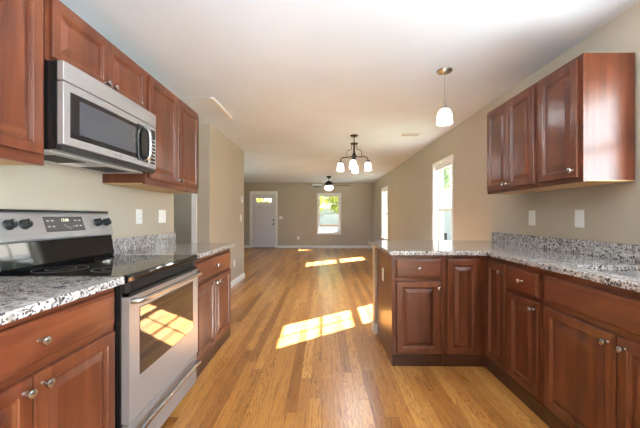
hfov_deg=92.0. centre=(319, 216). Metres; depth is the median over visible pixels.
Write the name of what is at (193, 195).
trim
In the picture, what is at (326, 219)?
house
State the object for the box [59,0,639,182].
ceiling
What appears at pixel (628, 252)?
backsplash
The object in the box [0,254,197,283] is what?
cooktop
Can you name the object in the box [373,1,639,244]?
wall
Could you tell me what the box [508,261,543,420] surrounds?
base cabinet
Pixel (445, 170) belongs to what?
tree
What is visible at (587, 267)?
countertop
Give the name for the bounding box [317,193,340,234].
window
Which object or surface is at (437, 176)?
window
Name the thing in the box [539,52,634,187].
upper cabinet
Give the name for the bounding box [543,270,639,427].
base cabinet
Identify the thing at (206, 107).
attic hatch
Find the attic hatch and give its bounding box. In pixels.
[178,97,231,118]
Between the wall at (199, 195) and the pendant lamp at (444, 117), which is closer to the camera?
the pendant lamp at (444, 117)
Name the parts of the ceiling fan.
motor, lamp shade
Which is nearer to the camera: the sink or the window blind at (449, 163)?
the sink
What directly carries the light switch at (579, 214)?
attached to the wall at (611, 211)
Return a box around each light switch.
[159,210,165,222]
[529,210,534,224]
[575,210,583,227]
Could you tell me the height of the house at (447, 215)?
4.200 m
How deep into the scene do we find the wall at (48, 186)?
2.64 m
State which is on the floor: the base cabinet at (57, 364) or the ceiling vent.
the base cabinet at (57, 364)
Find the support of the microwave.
attached to the upper cabinet at (68, 38)
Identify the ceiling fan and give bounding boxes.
[311,176,349,190]
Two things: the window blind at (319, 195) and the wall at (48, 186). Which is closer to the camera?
the wall at (48, 186)
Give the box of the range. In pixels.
[0,209,201,427]
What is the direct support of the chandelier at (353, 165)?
hanging from the ceiling
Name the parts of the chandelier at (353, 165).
lamp shade, lamp shade, lamp shade, lamp shade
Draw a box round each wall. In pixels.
[0,123,243,280]
[174,193,190,242]
[197,123,201,242]
[244,183,372,244]
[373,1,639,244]
[373,246,376,323]
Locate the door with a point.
(263, 215)
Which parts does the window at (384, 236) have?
frame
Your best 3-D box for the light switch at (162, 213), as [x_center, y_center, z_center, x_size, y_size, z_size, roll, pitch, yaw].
[-1.501,0.000,2.947,0.009,0.122,0.125,0,0,1]
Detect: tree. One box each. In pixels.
[256,198,270,201]
[320,197,326,217]
[324,197,337,212]
[443,166,451,190]
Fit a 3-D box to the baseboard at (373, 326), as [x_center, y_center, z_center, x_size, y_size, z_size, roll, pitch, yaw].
[1.201,1.130,3.164,1.329,0.100,0.154,0,0,1]
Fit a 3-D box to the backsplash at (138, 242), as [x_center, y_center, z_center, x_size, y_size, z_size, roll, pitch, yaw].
[-1.497,0.215,2.665,0.022,0.102,1.015,0,0,1]
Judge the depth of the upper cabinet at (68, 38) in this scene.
1.61 m
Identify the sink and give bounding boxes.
[603,271,639,278]
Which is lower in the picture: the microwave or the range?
the range
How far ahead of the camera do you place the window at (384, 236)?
9.70 m
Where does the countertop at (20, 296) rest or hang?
on the base cabinet at (57, 364)
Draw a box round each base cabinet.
[0,287,114,427]
[194,248,230,376]
[377,248,441,365]
[442,255,508,387]
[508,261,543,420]
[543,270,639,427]
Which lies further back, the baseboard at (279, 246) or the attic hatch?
the baseboard at (279, 246)
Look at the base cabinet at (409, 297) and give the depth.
2.43 m
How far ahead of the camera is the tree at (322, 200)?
15.60 m
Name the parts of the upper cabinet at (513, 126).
door, frame, door, panel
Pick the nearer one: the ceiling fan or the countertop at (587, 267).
the countertop at (587, 267)
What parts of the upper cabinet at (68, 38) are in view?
door, frame, door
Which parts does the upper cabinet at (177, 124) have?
panel, door, frame, door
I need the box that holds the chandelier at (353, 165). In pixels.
[337,134,371,172]
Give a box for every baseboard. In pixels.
[231,273,244,287]
[278,245,372,247]
[371,319,376,333]
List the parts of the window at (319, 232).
sash, sash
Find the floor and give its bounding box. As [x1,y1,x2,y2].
[160,248,549,427]
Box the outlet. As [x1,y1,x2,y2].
[136,209,141,223]
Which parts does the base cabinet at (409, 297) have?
panel, frame, drawer, door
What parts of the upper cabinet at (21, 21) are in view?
panel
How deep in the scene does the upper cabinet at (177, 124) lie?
2.47 m
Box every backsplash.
[112,232,175,252]
[491,232,639,261]
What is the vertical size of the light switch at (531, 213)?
0.130 m
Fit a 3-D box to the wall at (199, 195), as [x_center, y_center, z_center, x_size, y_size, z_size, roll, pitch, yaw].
[-2.572,-0.040,4.229,1.960,2.440,0.100,0,0,1]
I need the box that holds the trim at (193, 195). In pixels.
[191,193,196,242]
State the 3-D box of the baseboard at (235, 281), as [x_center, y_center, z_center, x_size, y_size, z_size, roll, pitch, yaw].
[-2.503,1.130,5.086,2.079,0.100,1.814,0,0,1]
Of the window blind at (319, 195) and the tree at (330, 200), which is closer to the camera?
the window blind at (319, 195)
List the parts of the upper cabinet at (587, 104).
door, frame, panel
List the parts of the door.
raised panel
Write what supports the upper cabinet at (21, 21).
attached to the wall at (48, 186)
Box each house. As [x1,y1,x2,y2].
[320,202,337,230]
[443,188,451,239]
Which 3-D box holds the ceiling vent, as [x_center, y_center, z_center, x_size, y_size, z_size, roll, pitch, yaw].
[1.394,-1.254,4.764,0.300,0.009,0.150,0,0,1]
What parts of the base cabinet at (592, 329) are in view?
door, frame, knob, knob, door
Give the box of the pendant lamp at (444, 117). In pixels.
[436,67,452,125]
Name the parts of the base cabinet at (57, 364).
door, knob, knob, knob, drawer, door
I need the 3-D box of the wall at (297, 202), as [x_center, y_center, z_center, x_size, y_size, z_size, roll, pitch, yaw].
[-0.818,-0.040,11.625,5.600,2.440,0.150,0,0,1]
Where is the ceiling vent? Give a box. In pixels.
[399,134,420,136]
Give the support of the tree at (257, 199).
on the ground
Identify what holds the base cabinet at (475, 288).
on the floor
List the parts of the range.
knob, knob, control panel, knob, knob, drawer, oven door, trim, handle, handle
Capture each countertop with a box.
[0,276,124,325]
[113,243,236,258]
[368,240,639,292]
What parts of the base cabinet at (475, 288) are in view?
door, door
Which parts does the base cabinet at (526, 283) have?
door, drawer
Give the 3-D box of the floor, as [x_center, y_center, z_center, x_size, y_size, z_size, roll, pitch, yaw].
[-0.822,1.240,4.655,5.750,0.120,14.090,0,0,1]
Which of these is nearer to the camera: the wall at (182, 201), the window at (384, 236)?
the wall at (182, 201)
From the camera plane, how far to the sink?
1.69 m
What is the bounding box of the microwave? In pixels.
[44,60,155,173]
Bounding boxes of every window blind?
[319,195,338,196]
[435,160,451,170]
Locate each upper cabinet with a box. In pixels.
[0,0,43,165]
[44,0,145,108]
[102,71,198,193]
[487,81,577,193]
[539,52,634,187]
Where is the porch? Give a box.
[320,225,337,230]
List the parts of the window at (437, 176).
sash, sash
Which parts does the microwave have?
door, handle, control panel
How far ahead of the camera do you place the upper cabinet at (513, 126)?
2.46 m
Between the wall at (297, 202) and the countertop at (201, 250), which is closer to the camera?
the countertop at (201, 250)
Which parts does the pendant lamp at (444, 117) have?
lamp shade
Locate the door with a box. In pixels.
[250,191,277,247]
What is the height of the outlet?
0.122 m
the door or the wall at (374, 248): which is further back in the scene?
the door
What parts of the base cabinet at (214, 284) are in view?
door, frame, drawer, door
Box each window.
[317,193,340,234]
[381,186,387,239]
[432,154,453,239]
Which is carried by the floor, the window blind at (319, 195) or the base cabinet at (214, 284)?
the base cabinet at (214, 284)

